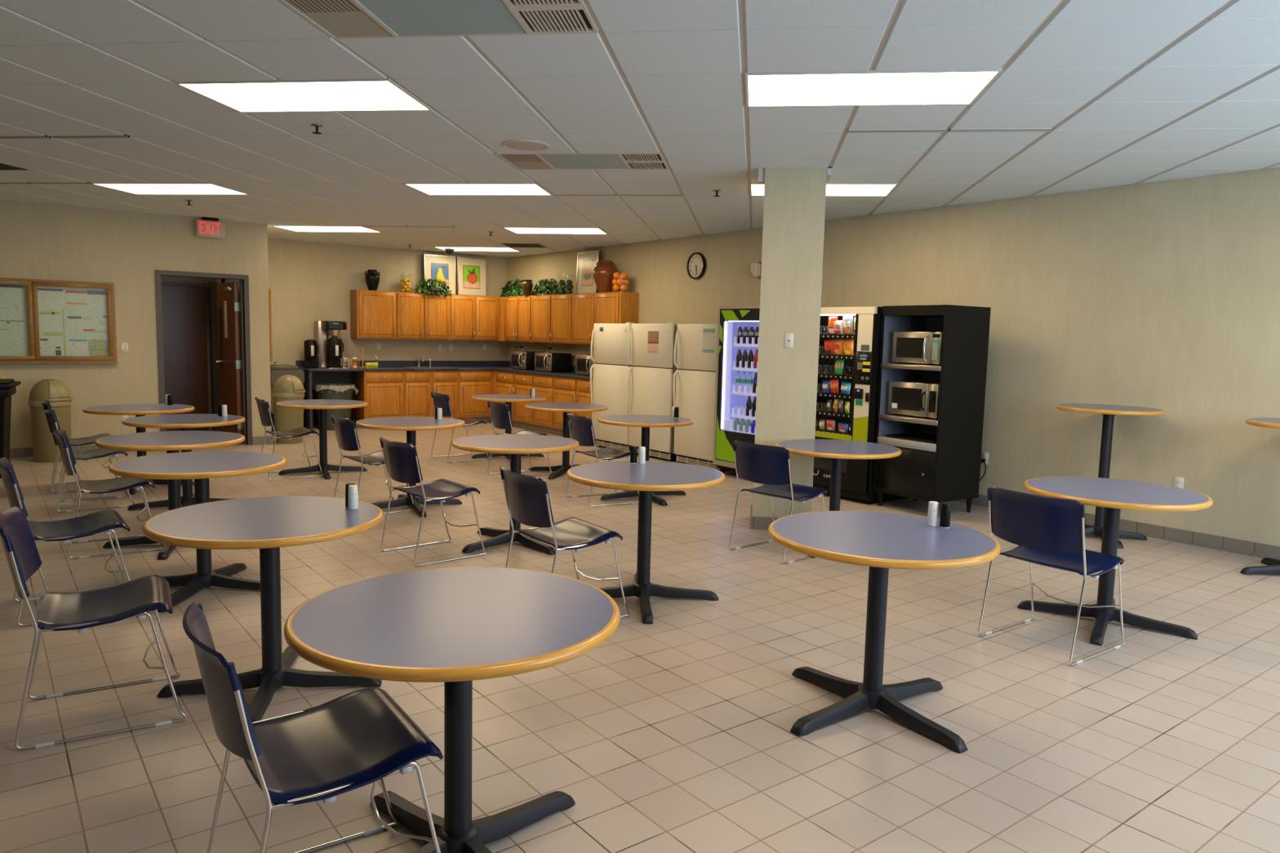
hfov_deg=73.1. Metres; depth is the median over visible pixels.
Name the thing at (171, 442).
round table
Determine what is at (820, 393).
tray
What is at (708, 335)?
paper notice
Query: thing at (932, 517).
salt shaker
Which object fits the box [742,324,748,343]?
bottle
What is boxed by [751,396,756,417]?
soda bottle
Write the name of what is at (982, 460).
power cord
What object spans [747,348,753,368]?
bottle
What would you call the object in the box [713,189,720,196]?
sprinkler
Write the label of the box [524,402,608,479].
round table
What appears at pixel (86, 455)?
chair
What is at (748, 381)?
soda bottle
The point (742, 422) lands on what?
water bottle
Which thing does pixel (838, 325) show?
snack bag
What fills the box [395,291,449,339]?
upper cabinet
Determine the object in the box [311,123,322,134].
sprinkler
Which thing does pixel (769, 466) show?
chair
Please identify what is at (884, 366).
shelf
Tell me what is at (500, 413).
chair
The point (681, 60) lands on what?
ceiling tiles
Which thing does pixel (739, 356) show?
bottle
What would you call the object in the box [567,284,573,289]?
lime
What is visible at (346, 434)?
chair
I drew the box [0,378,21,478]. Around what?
bin
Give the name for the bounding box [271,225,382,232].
recessed light
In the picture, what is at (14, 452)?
baseboard
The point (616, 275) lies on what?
orange
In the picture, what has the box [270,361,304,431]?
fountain
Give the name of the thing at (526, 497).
chair
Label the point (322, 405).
round table
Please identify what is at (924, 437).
tray
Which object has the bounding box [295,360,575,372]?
backsplash
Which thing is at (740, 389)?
shelf
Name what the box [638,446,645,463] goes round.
salt shaker
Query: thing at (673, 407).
salt shaker
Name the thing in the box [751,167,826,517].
column
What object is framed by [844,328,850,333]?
print
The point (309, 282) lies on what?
wall
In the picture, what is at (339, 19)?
ceiling vent
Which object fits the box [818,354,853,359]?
tray
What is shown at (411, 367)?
basin
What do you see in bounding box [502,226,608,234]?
recessed light
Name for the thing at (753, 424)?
bottle
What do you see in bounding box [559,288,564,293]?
lime
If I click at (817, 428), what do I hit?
tray
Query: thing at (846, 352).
print
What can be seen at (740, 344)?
shelf
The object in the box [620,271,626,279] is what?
orange
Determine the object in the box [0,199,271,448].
wall
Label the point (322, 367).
drip tray
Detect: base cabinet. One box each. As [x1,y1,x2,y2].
[351,370,404,428]
[404,370,457,418]
[456,370,492,422]
[492,370,537,431]
[533,374,557,435]
[553,376,592,437]
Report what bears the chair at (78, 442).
on the floor
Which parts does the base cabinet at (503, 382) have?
door, drawer, drawer, door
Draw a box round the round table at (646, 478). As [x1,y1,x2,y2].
[566,461,725,624]
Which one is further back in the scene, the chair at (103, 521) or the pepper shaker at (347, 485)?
the chair at (103, 521)
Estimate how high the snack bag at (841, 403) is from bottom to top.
0.138 m
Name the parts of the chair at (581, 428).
backrest, frame, seat, frame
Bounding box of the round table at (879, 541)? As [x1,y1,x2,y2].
[768,511,1000,754]
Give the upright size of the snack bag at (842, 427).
0.100 m
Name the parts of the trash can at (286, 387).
dome lid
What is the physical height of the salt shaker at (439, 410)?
0.100 m
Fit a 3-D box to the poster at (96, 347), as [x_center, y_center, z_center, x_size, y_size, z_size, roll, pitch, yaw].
[-6.229,-0.901,9.937,0.195,0.200,0.001,-3,7,-37]
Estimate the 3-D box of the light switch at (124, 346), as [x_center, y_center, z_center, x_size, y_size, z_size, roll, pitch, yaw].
[-6.028,-0.923,10.100,0.074,0.114,0.009,-3,7,-37]
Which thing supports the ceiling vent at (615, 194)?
in the ceiling
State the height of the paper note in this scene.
0.100 m
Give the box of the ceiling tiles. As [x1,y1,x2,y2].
[0,0,1279,257]
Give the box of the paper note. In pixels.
[647,344,657,352]
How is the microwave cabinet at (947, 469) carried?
on the floor
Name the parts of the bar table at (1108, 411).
leg, leg, leg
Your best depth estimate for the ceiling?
4.61 m
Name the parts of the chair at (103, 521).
backrest, frame, seat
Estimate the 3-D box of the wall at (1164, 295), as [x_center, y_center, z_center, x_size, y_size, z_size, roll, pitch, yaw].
[2.276,-0.888,9.252,0.120,2.950,15.250,-3,7,-37]
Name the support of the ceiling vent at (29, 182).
in the ceiling
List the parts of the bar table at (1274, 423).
leg, leg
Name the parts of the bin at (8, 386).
lid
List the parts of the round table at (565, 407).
leg, leg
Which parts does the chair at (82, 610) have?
backrest, frame, seat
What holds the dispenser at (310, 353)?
on the countertop
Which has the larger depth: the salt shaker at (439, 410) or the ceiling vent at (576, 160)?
the salt shaker at (439, 410)
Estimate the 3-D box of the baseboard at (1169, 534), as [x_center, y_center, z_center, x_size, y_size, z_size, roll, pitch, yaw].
[3.369,0.720,7.812,0.030,0.102,11.100,-3,7,-37]
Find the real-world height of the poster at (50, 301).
0.755 m
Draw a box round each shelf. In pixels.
[730,407,755,420]
[730,423,755,434]
[731,384,756,396]
[732,360,757,371]
[733,337,758,346]
[878,413,937,426]
[880,363,941,370]
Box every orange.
[612,278,617,284]
[613,271,620,279]
[613,284,619,291]
[616,278,623,284]
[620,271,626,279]
[620,284,626,291]
[622,278,629,285]
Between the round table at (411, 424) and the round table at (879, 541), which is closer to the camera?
the round table at (879, 541)
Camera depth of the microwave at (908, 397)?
7.60 m
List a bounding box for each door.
[161,284,208,431]
[214,281,242,443]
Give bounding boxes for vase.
[364,269,380,290]
[520,280,533,295]
[592,259,617,292]
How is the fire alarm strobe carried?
attached to the wall at (1164, 295)
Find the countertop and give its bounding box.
[295,360,592,430]
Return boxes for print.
[367,365,377,368]
[431,262,448,286]
[462,265,479,288]
[581,259,594,286]
[825,350,831,354]
[828,328,834,333]
[834,350,839,354]
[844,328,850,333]
[844,350,850,354]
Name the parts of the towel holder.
rod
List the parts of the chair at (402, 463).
backrest, frame, seat, frame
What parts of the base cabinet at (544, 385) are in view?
door, drawer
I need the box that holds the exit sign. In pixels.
[195,217,225,238]
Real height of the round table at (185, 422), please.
0.737 m
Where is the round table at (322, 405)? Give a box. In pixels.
[275,399,368,479]
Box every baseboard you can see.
[9,435,273,457]
[953,494,1279,559]
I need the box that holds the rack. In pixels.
[342,357,349,368]
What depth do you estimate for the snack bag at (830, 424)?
8.30 m
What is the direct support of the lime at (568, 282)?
in the jar
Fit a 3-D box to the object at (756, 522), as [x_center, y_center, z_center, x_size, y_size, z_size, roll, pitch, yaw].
[1.147,0.748,7.051,0.486,0.100,0.486,2,6,7]
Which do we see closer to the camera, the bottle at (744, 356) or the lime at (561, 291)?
the bottle at (744, 356)
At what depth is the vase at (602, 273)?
12.21 m
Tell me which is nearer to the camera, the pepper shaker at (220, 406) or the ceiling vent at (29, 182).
the pepper shaker at (220, 406)
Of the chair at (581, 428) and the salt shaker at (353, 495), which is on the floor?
the chair at (581, 428)
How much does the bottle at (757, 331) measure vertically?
0.200 m
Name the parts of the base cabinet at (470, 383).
drawer, door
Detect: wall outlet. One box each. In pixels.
[120,415,128,424]
[376,342,381,349]
[438,343,442,350]
[448,343,453,351]
[981,451,988,464]
[1173,476,1183,488]
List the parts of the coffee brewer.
control panel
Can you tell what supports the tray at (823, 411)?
on the machine at (861, 370)
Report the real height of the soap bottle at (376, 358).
0.182 m
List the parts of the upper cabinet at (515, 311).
door, door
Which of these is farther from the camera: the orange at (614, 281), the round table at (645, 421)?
the orange at (614, 281)
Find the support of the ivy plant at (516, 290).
on the upper cabinet at (515, 311)
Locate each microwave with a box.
[510,351,545,369]
[534,352,571,372]
[575,355,596,375]
[887,380,940,419]
[892,331,942,365]
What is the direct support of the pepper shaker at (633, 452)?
on the round table at (646, 478)
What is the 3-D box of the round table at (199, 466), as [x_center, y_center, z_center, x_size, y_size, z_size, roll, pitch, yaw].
[-2.491,0.563,4.923,0.896,0.737,0.896,2,6,2]
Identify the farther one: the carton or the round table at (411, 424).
the carton
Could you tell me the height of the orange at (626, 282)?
0.096 m
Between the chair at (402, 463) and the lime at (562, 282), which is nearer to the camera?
the chair at (402, 463)
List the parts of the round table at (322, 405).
leg, leg, leg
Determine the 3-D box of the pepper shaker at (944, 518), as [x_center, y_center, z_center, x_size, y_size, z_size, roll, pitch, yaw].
[1.273,0.370,3.600,0.043,0.100,0.043,-3,7,-37]
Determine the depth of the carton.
13.00 m
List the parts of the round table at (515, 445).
leg, leg, leg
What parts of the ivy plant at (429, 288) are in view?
pot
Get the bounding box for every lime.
[559,279,564,284]
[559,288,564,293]
[562,284,567,288]
[565,280,571,284]
[565,288,571,293]
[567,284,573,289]
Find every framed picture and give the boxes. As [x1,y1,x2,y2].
[422,253,456,294]
[456,256,486,296]
[575,250,599,293]
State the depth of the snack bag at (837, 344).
8.19 m
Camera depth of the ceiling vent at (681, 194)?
7.95 m
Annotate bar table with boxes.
[1056,403,1164,548]
[1240,417,1279,575]
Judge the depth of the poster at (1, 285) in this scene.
9.39 m
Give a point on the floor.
(673, 734)
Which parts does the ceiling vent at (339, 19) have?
slotted panel, blank panel, panel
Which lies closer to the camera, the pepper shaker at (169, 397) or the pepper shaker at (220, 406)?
the pepper shaker at (220, 406)
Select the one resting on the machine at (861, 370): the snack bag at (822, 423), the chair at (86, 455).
the snack bag at (822, 423)
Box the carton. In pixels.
[349,358,352,368]
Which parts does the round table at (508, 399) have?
leg, leg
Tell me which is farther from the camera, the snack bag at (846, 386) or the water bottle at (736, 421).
the water bottle at (736, 421)
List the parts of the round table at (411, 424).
leg, leg, leg, leg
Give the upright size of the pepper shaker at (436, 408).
0.100 m
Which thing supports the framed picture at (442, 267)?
on the upper cabinet at (424, 316)
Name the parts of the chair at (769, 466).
frame, backrest, seat, frame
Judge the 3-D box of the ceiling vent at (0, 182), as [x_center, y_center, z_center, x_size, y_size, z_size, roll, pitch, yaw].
[-6.028,-2.305,8.162,0.586,0.016,0.070,2,6,7]
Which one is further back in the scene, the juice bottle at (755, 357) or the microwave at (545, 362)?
the microwave at (545, 362)
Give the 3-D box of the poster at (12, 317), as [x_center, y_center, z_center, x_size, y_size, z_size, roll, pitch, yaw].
[-7.003,-1.125,9.313,0.610,0.750,0.002,-3,7,-37]
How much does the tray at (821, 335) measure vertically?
0.040 m
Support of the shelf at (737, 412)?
attached to the machine at (731, 397)
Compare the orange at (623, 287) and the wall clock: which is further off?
the orange at (623, 287)
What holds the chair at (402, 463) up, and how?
on the floor
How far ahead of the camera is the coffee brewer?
12.97 m
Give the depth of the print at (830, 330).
8.24 m
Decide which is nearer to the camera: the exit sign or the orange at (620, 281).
the exit sign
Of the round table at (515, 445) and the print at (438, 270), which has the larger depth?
the print at (438, 270)
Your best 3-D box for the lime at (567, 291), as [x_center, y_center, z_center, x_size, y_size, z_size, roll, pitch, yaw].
[-1.093,-2.061,13.174,0.090,0.085,0.078,4,6,20]
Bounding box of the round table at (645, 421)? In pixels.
[597,414,693,506]
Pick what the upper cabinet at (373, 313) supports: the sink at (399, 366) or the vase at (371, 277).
the vase at (371, 277)
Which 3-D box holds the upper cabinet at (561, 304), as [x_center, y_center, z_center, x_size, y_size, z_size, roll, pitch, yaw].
[-1.091,-1.644,13.213,0.361,0.740,0.593,-3,7,-37]
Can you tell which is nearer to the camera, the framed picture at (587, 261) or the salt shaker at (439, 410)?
the salt shaker at (439, 410)
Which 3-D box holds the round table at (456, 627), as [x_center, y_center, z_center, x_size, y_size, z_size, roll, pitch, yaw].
[-0.511,0.871,2.431,0.896,0.737,0.896,7,8,42]
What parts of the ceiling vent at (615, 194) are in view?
frame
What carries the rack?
on the countertop
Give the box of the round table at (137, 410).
[82,403,194,494]
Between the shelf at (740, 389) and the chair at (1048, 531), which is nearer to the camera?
the chair at (1048, 531)
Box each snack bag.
[818,420,825,429]
[822,380,830,393]
[824,339,834,355]
[826,399,832,412]
[826,419,835,431]
[827,315,837,333]
[830,378,839,394]
[833,320,843,333]
[833,338,843,355]
[833,398,839,412]
[834,359,844,374]
[838,399,844,413]
[838,422,848,432]
[840,381,851,395]
[842,315,853,334]
[843,338,853,355]
[844,400,849,413]
[853,317,855,334]
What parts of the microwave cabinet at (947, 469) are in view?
leg, door, leg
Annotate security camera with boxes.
[444,248,454,254]
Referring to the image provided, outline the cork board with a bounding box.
[268,288,272,360]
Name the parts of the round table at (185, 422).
leg, leg, leg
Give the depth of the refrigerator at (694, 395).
9.95 m
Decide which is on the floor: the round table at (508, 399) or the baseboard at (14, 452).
the round table at (508, 399)
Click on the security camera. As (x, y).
(449, 251)
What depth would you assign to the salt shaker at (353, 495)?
3.67 m
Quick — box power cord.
[979,458,986,480]
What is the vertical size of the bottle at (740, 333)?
0.200 m
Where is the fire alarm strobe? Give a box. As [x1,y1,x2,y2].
[751,261,761,278]
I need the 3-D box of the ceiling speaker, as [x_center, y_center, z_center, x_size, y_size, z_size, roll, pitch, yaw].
[-0.790,-1.944,5.984,0.330,0.013,0.330,-3,7,-37]
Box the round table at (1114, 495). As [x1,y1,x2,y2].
[1017,476,1213,645]
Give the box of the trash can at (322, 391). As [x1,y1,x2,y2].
[312,383,359,430]
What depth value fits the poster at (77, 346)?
9.81 m
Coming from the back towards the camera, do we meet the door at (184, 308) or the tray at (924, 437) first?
the door at (184, 308)
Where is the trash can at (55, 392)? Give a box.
[27,378,73,462]
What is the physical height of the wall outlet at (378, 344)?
0.114 m
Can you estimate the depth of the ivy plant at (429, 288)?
13.84 m
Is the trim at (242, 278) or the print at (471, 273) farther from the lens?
the print at (471, 273)
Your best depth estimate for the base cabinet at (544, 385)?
13.04 m
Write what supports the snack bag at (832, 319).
on the machine at (861, 370)
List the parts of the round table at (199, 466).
leg, leg, leg, leg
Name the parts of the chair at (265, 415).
backrest, frame, seat, frame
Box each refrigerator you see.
[590,322,635,450]
[626,322,679,461]
[672,324,720,471]
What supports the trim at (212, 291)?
attached to the wall at (166, 278)
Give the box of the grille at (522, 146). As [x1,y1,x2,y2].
[504,142,546,151]
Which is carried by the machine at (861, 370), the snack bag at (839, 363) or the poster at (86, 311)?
the snack bag at (839, 363)
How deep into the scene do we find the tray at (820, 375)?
8.24 m
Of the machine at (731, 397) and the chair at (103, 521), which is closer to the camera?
the chair at (103, 521)
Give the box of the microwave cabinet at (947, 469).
[872,304,991,512]
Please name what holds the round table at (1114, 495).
on the floor
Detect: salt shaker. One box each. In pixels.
[222,404,227,417]
[347,484,358,509]
[437,408,442,419]
[531,388,534,396]
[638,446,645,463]
[671,406,675,417]
[927,501,938,526]
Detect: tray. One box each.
[322,367,345,368]
[815,425,849,435]
[816,408,850,417]
[817,373,853,379]
[817,391,852,399]
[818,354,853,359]
[819,333,854,338]
[886,432,937,443]
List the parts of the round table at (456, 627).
leg, leg, leg, leg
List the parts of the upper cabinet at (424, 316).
door, door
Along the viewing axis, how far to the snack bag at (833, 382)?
8.24 m
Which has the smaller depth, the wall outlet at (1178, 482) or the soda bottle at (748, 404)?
the wall outlet at (1178, 482)
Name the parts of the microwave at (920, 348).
handle, control panel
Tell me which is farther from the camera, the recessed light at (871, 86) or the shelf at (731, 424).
the shelf at (731, 424)
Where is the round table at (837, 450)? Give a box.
[775,439,902,558]
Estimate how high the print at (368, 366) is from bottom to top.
0.037 m
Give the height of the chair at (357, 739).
0.794 m
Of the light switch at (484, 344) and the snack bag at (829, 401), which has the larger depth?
the light switch at (484, 344)
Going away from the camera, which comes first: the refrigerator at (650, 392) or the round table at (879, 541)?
the round table at (879, 541)
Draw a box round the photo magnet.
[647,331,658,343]
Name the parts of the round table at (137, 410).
leg, leg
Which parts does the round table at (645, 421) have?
leg, leg, leg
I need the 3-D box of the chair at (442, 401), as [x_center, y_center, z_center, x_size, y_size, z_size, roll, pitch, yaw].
[-2.149,-0.009,10.225,0.589,0.794,0.490,-3,7,-36]
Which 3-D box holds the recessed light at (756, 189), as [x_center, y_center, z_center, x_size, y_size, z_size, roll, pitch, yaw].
[1.562,-2.053,7.474,1.211,0.017,0.602,2,6,7]
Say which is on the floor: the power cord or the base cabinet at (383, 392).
the base cabinet at (383, 392)
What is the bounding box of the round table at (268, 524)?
[142,495,383,722]
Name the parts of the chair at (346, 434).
backrest, frame, seat, frame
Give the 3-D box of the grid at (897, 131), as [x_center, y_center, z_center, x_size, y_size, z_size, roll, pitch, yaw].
[1.581,-1.828,5.330,0.586,0.016,0.070,2,6,7]
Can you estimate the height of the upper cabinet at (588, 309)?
0.740 m
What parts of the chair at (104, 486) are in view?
backrest, frame, seat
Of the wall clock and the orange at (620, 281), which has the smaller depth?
the wall clock
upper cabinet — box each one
[350,289,396,338]
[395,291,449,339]
[449,294,500,341]
[500,295,531,342]
[529,294,551,342]
[549,293,573,343]
[571,291,639,344]
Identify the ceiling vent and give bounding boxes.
[0,134,52,138]
[0,161,35,170]
[0,182,31,183]
[29,182,90,183]
[47,133,130,138]
[279,0,598,39]
[362,225,408,226]
[408,226,454,227]
[496,151,669,169]
[499,242,548,248]
[553,193,617,195]
[617,193,682,195]
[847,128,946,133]
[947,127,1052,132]
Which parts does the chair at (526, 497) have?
backrest, frame, seat, frame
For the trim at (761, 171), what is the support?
attached to the column at (794, 204)
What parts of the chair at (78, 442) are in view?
backrest, frame, frame, seat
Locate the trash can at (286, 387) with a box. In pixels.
[271,374,305,444]
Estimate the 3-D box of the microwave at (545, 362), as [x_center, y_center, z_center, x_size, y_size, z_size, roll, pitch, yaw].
[-1.381,-1.001,13.482,0.419,0.292,0.495,-3,7,-37]
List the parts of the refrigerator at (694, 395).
handle, handle, fridge door, freezer door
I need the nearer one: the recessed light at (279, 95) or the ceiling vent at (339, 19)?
the ceiling vent at (339, 19)
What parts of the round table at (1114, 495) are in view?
leg, leg, leg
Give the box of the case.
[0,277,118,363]
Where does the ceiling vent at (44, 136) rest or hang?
in the ceiling
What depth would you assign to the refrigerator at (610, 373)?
11.26 m
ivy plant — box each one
[413,277,452,295]
[500,279,532,297]
[532,277,561,296]
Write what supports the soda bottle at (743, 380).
in the machine at (731, 397)
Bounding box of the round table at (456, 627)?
[284,566,620,852]
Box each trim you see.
[154,269,252,444]
[161,280,220,431]
[758,168,831,183]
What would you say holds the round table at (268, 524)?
on the floor
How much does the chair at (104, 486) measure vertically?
0.794 m
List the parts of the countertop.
panel, panel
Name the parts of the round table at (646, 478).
leg, leg, leg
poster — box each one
[0,284,23,288]
[0,287,26,355]
[37,288,66,355]
[63,288,108,337]
[67,337,88,355]
[88,339,108,355]
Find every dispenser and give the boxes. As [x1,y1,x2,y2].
[303,339,318,368]
[325,337,343,368]
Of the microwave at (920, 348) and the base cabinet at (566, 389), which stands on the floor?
the base cabinet at (566, 389)
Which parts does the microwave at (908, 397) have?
handle, dial panel, control panel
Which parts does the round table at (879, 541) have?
leg, leg, leg, leg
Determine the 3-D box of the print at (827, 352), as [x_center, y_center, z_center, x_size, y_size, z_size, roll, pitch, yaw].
[1.808,-0.714,8.288,0.018,0.037,0.064,-8,6,-37]
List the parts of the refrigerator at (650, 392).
handle, handle, fridge door, freezer door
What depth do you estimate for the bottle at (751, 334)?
9.12 m
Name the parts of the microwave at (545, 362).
door, control panel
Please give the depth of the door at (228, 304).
11.23 m
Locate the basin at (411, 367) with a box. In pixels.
[411,367,445,368]
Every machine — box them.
[712,305,759,473]
[813,306,908,504]
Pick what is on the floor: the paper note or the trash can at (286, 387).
the trash can at (286, 387)
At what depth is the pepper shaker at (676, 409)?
8.20 m
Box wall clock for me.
[686,252,706,279]
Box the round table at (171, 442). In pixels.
[94,431,244,559]
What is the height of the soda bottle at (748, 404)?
0.220 m
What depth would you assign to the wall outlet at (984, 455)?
8.01 m
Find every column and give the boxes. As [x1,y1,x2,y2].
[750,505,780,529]
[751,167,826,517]
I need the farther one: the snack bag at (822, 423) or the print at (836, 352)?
the snack bag at (822, 423)
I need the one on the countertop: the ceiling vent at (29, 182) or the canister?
the canister
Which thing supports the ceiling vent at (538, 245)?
in the ceiling
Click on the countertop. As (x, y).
(318, 375)
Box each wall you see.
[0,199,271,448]
[160,275,222,429]
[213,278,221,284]
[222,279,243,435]
[267,238,507,426]
[506,166,1279,546]
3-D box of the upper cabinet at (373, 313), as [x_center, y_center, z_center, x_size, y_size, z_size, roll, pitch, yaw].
[-4.151,-1.745,13.484,0.623,0.740,0.361,-3,7,-37]
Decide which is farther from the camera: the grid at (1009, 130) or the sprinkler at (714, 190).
the sprinkler at (714, 190)
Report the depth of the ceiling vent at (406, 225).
10.85 m
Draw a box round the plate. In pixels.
[784,333,793,348]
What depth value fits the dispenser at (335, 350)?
12.82 m
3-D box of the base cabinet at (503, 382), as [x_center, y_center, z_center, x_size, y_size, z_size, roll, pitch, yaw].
[-1.836,-0.442,14.025,0.668,0.876,1.355,-3,7,-37]
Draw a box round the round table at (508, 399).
[471,394,546,460]
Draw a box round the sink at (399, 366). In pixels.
[399,366,457,368]
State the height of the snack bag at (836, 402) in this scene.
0.140 m
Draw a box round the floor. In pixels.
[0,418,1279,852]
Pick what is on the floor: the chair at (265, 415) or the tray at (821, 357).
the chair at (265, 415)
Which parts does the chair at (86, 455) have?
backrest, frame, seat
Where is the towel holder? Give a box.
[357,344,364,368]
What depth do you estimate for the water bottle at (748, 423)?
9.22 m
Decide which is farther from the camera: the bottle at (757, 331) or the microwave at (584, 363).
the microwave at (584, 363)
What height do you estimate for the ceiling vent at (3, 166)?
0.015 m
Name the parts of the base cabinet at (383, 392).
drawer, door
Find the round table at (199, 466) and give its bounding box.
[108,451,286,612]
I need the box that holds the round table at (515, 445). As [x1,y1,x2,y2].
[451,434,578,555]
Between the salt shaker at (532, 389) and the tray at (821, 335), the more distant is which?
the salt shaker at (532, 389)
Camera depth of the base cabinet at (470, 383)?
14.16 m
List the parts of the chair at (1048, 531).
frame, backrest, seat, frame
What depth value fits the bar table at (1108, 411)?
6.73 m
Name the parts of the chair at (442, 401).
backrest, frame, frame, seat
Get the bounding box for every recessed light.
[90,182,248,194]
[174,76,431,112]
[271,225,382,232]
[403,182,552,195]
[433,246,520,251]
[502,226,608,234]
[745,66,1002,106]
[749,182,897,195]
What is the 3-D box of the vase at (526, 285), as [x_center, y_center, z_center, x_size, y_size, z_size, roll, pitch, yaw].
[-1.819,-2.233,13.916,0.196,0.250,0.196,-3,7,-37]
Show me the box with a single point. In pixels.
(367, 365)
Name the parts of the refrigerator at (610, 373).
handle, handle, fridge door, freezer door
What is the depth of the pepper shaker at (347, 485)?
3.71 m
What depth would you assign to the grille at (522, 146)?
5.97 m
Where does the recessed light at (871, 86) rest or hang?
in the ceiling
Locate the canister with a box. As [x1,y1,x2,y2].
[351,357,357,368]
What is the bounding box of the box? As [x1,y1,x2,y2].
[364,362,377,368]
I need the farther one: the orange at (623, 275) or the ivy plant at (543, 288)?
the ivy plant at (543, 288)
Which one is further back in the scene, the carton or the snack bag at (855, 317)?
the carton
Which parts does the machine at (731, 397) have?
lift rail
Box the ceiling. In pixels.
[0,0,1279,253]
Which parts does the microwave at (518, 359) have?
door, control panel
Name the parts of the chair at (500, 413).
backrest, frame, seat, frame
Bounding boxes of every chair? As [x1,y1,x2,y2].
[0,457,130,626]
[0,506,186,750]
[40,400,116,493]
[44,408,133,511]
[53,428,163,559]
[182,602,443,852]
[254,396,323,479]
[330,414,413,513]
[379,436,486,566]
[431,391,489,462]
[487,400,551,478]
[499,466,629,618]
[565,413,638,506]
[728,440,827,564]
[977,486,1124,666]
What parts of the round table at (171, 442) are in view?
leg, leg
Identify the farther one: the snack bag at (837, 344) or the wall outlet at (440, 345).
the wall outlet at (440, 345)
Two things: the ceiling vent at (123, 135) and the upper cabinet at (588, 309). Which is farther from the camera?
the upper cabinet at (588, 309)
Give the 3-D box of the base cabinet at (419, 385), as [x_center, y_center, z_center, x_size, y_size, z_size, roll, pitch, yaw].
[-3.485,-0.474,13.958,0.913,0.876,0.667,-3,7,-37]
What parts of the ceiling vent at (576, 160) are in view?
slotted panel, blank panel, panel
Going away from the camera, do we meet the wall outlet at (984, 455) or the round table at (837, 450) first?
the round table at (837, 450)
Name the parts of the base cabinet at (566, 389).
door, drawer, drawer, door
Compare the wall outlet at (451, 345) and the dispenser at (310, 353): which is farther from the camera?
the wall outlet at (451, 345)
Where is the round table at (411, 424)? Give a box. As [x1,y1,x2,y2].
[355,416,465,517]
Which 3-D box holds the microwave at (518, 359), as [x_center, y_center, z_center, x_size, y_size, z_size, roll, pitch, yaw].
[-1.854,-1.077,14.097,0.419,0.292,0.495,-3,7,-37]
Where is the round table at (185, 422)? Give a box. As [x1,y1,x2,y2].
[121,413,245,510]
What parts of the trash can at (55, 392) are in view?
dome lid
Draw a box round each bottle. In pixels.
[374,355,378,368]
[733,417,739,431]
[735,371,741,382]
[736,347,742,367]
[737,324,742,343]
[739,418,745,431]
[741,371,746,382]
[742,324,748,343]
[742,348,747,368]
[745,418,751,432]
[746,372,752,383]
[746,395,751,416]
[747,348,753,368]
[748,324,754,343]
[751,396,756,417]
[751,419,755,433]
[752,372,757,393]
[753,349,758,368]
[754,324,759,344]
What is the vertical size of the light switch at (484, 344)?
0.114 m
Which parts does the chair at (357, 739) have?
backrest, frame, frame, seat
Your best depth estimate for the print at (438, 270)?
14.13 m
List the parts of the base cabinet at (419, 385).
drawer, door, drawer, door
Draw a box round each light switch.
[120,342,128,352]
[483,343,486,350]
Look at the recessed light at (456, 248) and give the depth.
13.48 m
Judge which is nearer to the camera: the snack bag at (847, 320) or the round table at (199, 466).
the round table at (199, 466)
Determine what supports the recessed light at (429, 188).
in the ceiling
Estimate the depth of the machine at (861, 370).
8.01 m
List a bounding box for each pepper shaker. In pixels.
[167,395,173,405]
[217,404,222,416]
[345,483,355,507]
[435,407,439,419]
[630,446,637,463]
[674,407,679,417]
[939,502,951,528]
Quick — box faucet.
[416,355,423,366]
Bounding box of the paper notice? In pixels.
[702,328,715,352]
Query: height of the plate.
0.114 m
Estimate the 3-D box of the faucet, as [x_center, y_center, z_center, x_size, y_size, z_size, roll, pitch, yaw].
[-3.541,-1.058,14.007,0.212,0.182,0.089,6,8,40]
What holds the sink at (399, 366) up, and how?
in the countertop
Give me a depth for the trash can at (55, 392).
9.25 m
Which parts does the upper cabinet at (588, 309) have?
door, door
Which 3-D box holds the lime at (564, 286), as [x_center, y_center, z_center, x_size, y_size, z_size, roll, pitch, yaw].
[-1.145,-2.129,13.153,0.079,0.080,0.094,1,6,1]
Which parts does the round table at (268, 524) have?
leg, leg, leg, leg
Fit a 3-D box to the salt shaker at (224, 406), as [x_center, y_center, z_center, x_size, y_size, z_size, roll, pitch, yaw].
[-3.522,-0.133,7.320,0.043,0.100,0.043,-3,7,-37]
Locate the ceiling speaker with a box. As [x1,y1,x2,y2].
[502,139,550,151]
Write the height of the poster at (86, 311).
0.540 m
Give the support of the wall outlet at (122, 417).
attached to the wall at (124, 249)
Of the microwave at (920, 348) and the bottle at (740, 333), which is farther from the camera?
the bottle at (740, 333)
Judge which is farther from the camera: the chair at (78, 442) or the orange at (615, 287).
the orange at (615, 287)
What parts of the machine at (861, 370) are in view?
panel, panel, window post, green panel, coin door, selection panel, notice plate, bill door, edge trim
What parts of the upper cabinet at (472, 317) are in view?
door, door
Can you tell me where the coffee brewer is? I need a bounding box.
[314,320,346,368]

